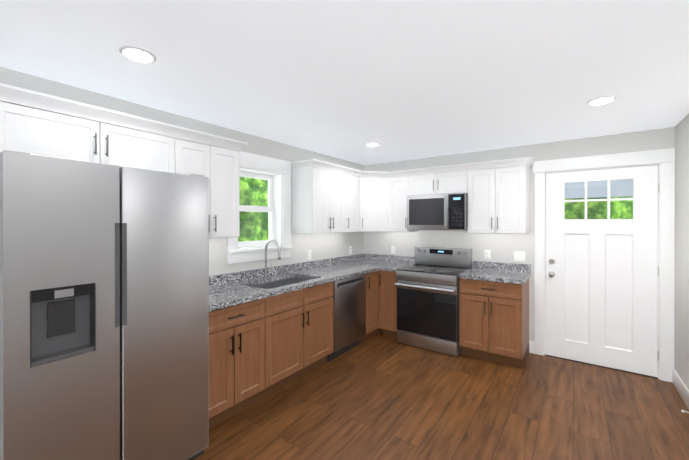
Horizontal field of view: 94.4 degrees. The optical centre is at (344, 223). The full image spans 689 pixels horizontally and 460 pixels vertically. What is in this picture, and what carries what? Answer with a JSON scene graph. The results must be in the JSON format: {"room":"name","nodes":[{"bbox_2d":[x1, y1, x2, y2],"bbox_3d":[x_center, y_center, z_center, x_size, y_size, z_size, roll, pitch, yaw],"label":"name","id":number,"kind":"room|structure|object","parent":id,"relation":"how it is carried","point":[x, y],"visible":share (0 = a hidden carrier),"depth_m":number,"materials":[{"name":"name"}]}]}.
{"room":"kitchen","nodes":[
{"label":"kitchen","id":0,"kind":"room"},
{"bbox_2d":[0,66,363,275],"bbox_3d":[-1.456,0.291,2.683,0.213,2.368,5.731,0,0,36],"label":"wall","id":1,"kind":"structure","parent":0,"point":[320,246],"depth_m":3.08,"materials":[{"name":"paint"}]},
{"bbox_2d":[0,83,179,173],"bbox_3d":[-1.605,-0.504,2.022,0.313,0.371,0.892,0,0,36],"label":"upper cabinet","id":2,"kind":"object","parent":1,"relation":"attached to","point":[35,123],"depth_m":1.85,"materials":[{"name":"white wood"}]},
{"bbox_2d":[180,127,243,237],"bbox_3d":[-1.183,-0.288,2.607,0.313,0.806,0.546,0,0,36],"label":"upper cabinet","id":3,"kind":"object","parent":1,"relation":"attached to","point":[215,157],"depth_m":2.57,"materials":[{"name":"white wood"}]},
{"bbox_2d":[227,151,292,263],"bbox_3d":[-0.931,-0.160,3.366,0.263,1.080,0.817,0,0,36],"label":"window","id":4,"kind":"structure","parent":1,"relation":"in","point":[275,173],"depth_m":3.47,"materials":[{"name":"white wood"}]},
{"bbox_2d":[307,250,310,259],"bbox_3d":[-0.431,0.387,3.915,0.008,0.116,0.070,0,0,36],"label":"electrical outlet","id":5,"kind":"object","parent":1,"relation":"attached to","point":[308,254],"visible":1,"depth_m":3.91,"materials":[{"name":"white plastic"}]},
{"bbox_2d":[292,159,347,233],"bbox_3d":[-0.294,-0.291,3.839,0.313,0.806,0.618,0,0,36],"label":"upper cabinet","id":6,"kind":"object","parent":1,"relation":"attached to","point":[327,197],"depth_m":3.64,"materials":[{"name":"white wood"}]},
{"bbox_2d":[348,167,359,231],"bbox_3d":[-0.012,-0.292,4.231,0.313,0.806,0.347,0,0,36],"label":"upper cabinet","id":7,"kind":"object","parent":1,"relation":"attached to","point":[353,175],"depth_m":4.14,"materials":[{"name":"white wood"}]},
{"bbox_2d":[360,171,387,230],"bbox_3d":[0.408,-0.294,4.316,0.298,0.803,0.299,0,0,36],"label":"upper cabinet","id":8,"kind":"object","parent":1,"relation":"attached to","point":[373,184],"depth_m":4.30,"materials":[{"name":"white wood"}]},
{"bbox_2d":[0,0,688,164],"bbox_3d":[0.006,-0.940,1.625,3.817,0.100,6.156,0,0,36],"label":"ceiling","id":9,"kind":"structure","parent":0,"point":[396,80],"depth_m":1.79,"materials":[{"name":"paint"}]},
{"bbox_2d":[119,46,156,62],"bbox_3d":[-1.089,-0.886,1.685,0.170,0.007,0.170,0,0,36],"label":"recessed light","id":10,"kind":"object","parent":9,"relation":"in","point":[137,54],"visible":1,"depth_m":1.67,"materials":[{"name":"white plastic"}]},
{"bbox_2d":[365,143,379,146],"bbox_3d":[0.319,-0.891,3.621,0.170,0.007,0.170,0,0,36],"label":"recessed light","id":11,"kind":"object","parent":9,"relation":"in","point":[372,144],"visible":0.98,"depth_m":3.60,"materials":[{"name":"white plastic"}]},
{"bbox_2d":[586,96,615,104],"bbox_3d":[1.862,-0.888,2.317,0.170,0.007,0.170,0,0,36],"label":"recessed light","id":12,"kind":"object","parent":9,"relation":"in","point":[602,100],"visible":0.94,"depth_m":2.30,"materials":[{"name":"white plastic"}]},
{"bbox_2d":[193,331,688,459],"bbox_3d":[0.006,1.528,1.632,3.817,0.100,6.156,0,0,36],"label":"floor","id":13,"kind":"structure","parent":0,"point":[379,396],"depth_m":2.46,"materials":[{"name":"brown wood"}]},
{"bbox_2d":[0,150,208,459],"bbox_3d":[-1.431,0.585,1.887,0.749,1.785,0.904,0,0,36],"label":"fridge","id":14,"kind":"object","parent":13,"relation":"on","point":[104,311],"visible":1,"depth_m":1.58,"materials":[{"name":"grey metal"}]},
{"bbox_2d":[209,297,268,427],"bbox_3d":[-1.058,1.038,2.541,0.598,0.876,0.578,0,0,36],"label":"base cabinet","id":15,"kind":"object","parent":13,"relation":"on","point":[259,349],"depth_m":2.39,"materials":[{"name":"brown wood"}]},
{"bbox_2d":[269,282,333,393],"bbox_3d":[-0.621,1.036,3.146,0.598,0.876,0.915,0,0,36],"label":"base cabinet","id":16,"kind":"object","parent":13,"relation":"on","point":[301,322],"depth_m":2.93,"materials":[{"name":"brown wood"}]},
{"bbox_2d":[327,274,365,361],"bbox_3d":[-0.148,1.038,3.760,0.613,0.868,0.622,0,0,36],"label":"dishwasher","id":17,"kind":"object","parent":13,"relation":"on","point":[349,296],"visible":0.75,"depth_m":3.57,"materials":[{"name":"grey metal"}]},
{"bbox_2d":[360,271,376,342],"bbox_3d":[0.112,1.034,4.163,0.598,0.876,0.322,0,0,36],"label":"base cabinet","id":18,"kind":"object","parent":13,"relation":"on","point":[371,278],"depth_m":3.98,"materials":[{"name":"brown wood"}]},
{"bbox_2d":[377,270,397,338],"bbox_3d":[0.714,1.033,4.276,0.285,0.876,0.607,0,0,36],"label":"base cabinet","id":19,"kind":"object","parent":13,"relation":"on","point":[386,280],"depth_m":4.05,"materials":[{"name":"brown wood"}]},
{"bbox_2d":[209,253,396,311],"bbox_3d":[-0.325,0.622,3.528,0.630,0.309,3.034,0,0,36],"label":"countertop","id":20,"kind":"structure","parent":19,"relation":"on","point":[231,289],"depth_m":3.26,"materials":[{"name":"stone"}]},
{"bbox_2d":[263,239,280,277],"bbox_3d":[-0.716,0.357,3.239,0.244,0.402,0.106,0,0,36],"label":"faucet","id":21,"kind":"object","parent":20,"relation":"on","point":[266,270],"visible":1,"depth_m":3.25,"materials":[{"name":"silver metal"}]},
{"bbox_2d":[381,256,414,271],"bbox_3d":[0.727,0.530,4.248,0.235,0.129,0.634,0,0,36],"label":"countertop","id":22,"kind":"structure","parent":19,"relation":"on","point":[387,263],"depth_m":4.46,"materials":[{"name":"stone"}]},
{"bbox_2d":[395,246,471,356],"bbox_3d":[1.096,0.894,3.925,0.731,1.155,0.710,0,0,36],"label":"range","id":23,"kind":"object","parent":13,"relation":"on","point":[427,284],"visible":0.96,"depth_m":3.73,"materials":[{"name":"grey"}]},
{"bbox_2d":[459,278,528,368],"bbox_3d":[1.684,1.035,3.582,0.613,0.876,0.598,0,0,36],"label":"base cabinet","id":24,"kind":"object","parent":13,"relation":"on","point":[494,316],"depth_m":3.33,"materials":[{"name":"brown wood"}]},
{"bbox_2d":[458,261,530,283],"bbox_3d":[1.683,0.532,3.565,0.633,0.129,0.624,0,0,36],"label":"countertop","id":25,"kind":"structure","parent":24,"relation":"on","point":[514,273],"depth_m":3.62,"materials":[{"name":"stone"}]},
{"bbox_2d":[364,127,674,340],"bbox_3d":[1.744,0.287,4.038,3.817,2.368,0.213,0,0,36],"label":"wall","id":26,"kind":"structure","parent":0,"point":[502,248],"depth_m":3.78,"materials":[{"name":"paint"}]},
{"bbox_2d":[391,246,395,253],"bbox_3d":[0.711,0.385,4.647,0.070,0.116,0.008,0,0,36],"label":"electrical outlet","id":27,"kind":"object","parent":26,"relation":"attached to","point":[393,249],"visible":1,"depth_m":4.64,"materials":[{"name":"white plastic"}]},
{"bbox_2d":[388,171,417,231],"bbox_3d":[0.811,-0.293,4.383,0.294,0.806,0.313,0,0,36],"label":"upper cabinet","id":28,"kind":"object","parent":26,"relation":"attached to","point":[397,180],"depth_m":4.26,"materials":[{"name":"white wood"}]},
{"bbox_2d":[408,163,467,194],"bbox_3d":[1.230,-0.528,4.080,0.738,0.334,0.313,0,0,36],"label":"upper cabinet","id":29,"kind":"object","parent":26,"relation":"attached to","point":[447,179],"depth_m":3.93,"materials":[{"name":"white wood"}]},
{"bbox_2d":[407,193,467,229],"bbox_3d":[1.196,-0.139,4.034,0.732,0.436,0.427,0,0,36],"label":"microwave","id":30,"kind":"object","parent":29,"relation":"attached to","point":[448,211],"visible":1,"depth_m":3.87,"materials":[{"name":"grey metal"}]},
{"bbox_2d":[484,250,489,259],"bbox_3d":[1.746,0.382,3.901,0.070,0.116,0.008,0,0,36],"label":"electrical outlet","id":31,"kind":"object","parent":26,"relation":"attached to","point":[486,254],"visible":1,"depth_m":3.90,"materials":[{"name":"white plastic"}]},
{"bbox_2d":[468,157,531,233],"bbox_3d":[1.773,-0.291,3.689,0.598,0.806,0.313,0,0,36],"label":"upper cabinet","id":32,"kind":"object","parent":26,"relation":"attached to","point":[498,190],"depth_m":3.54,"materials":[{"name":"white wood"}]},
{"bbox_2d":[514,251,524,261],"bbox_3d":[2.028,0.382,3.697,0.114,0.116,0.008,0,0,36],"label":"switch plate","id":33,"kind":"object","parent":26,"relation":"attached to","point":[519,255],"visible":1,"depth_m":3.70,"materials":[{"name":"white plastic"}]},
{"bbox_2d":[545,165,659,376],"bbox_3d":[2.601,0.453,3.279,0.913,2.015,0.116,0,0,36],"label":"entry door","id":34,"kind":"structure","parent":26,"relation":"in","point":[601,292],"depth_m":3.26,"materials":[{"name":"white wood"}]},
{"bbox_2d":[533,148,674,381],"bbox_3d":[2.654,0.388,3.368,1.130,2.170,0.237,0,0,36],"label":"door frame","id":35,"kind":"structure","parent":26,"relation":"attached to","point":[663,160],"depth_m":3.02,"materials":[{"name":"white painted wood"}]},
{"bbox_2d":[674,114,688,389],"bbox_3d":[1.467,0.297,0.574,0.213,2.368,5.731,0,0,36],"label":"wall","id":36,"kind":"structure","parent":0,"point":[681,329],"depth_m":2.74,"materials":[{"name":"paint"}]},
{"bbox_2d":[672,369,688,412],"bbox_3d":[1.362,1.413,0.640,0.031,0.135,5.707,0,0,36],"label":"baseboard","id":37,"kind":"structure","parent":36,"relation":"attached to","point":[680,386],"depth_m":2.70,"materials":[{"name":"white wood"}]},
{"label":"outside","id":38,"kind":"structure","parent":0,"visible":0},
{"bbox_2d":[238,176,268,241],"bbox_3d":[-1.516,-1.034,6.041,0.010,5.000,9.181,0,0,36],"label":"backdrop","id":39,"kind":"structure","parent":38,"point":[254,220],"depth_m":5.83,"materials":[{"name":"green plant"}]},
{"bbox_2d":[565,179,632,218],"bbox_3d":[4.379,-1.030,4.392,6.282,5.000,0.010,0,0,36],"label":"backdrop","id":40,"kind":"structure","parent":38,"point":[628,186],"depth_m":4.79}
]}

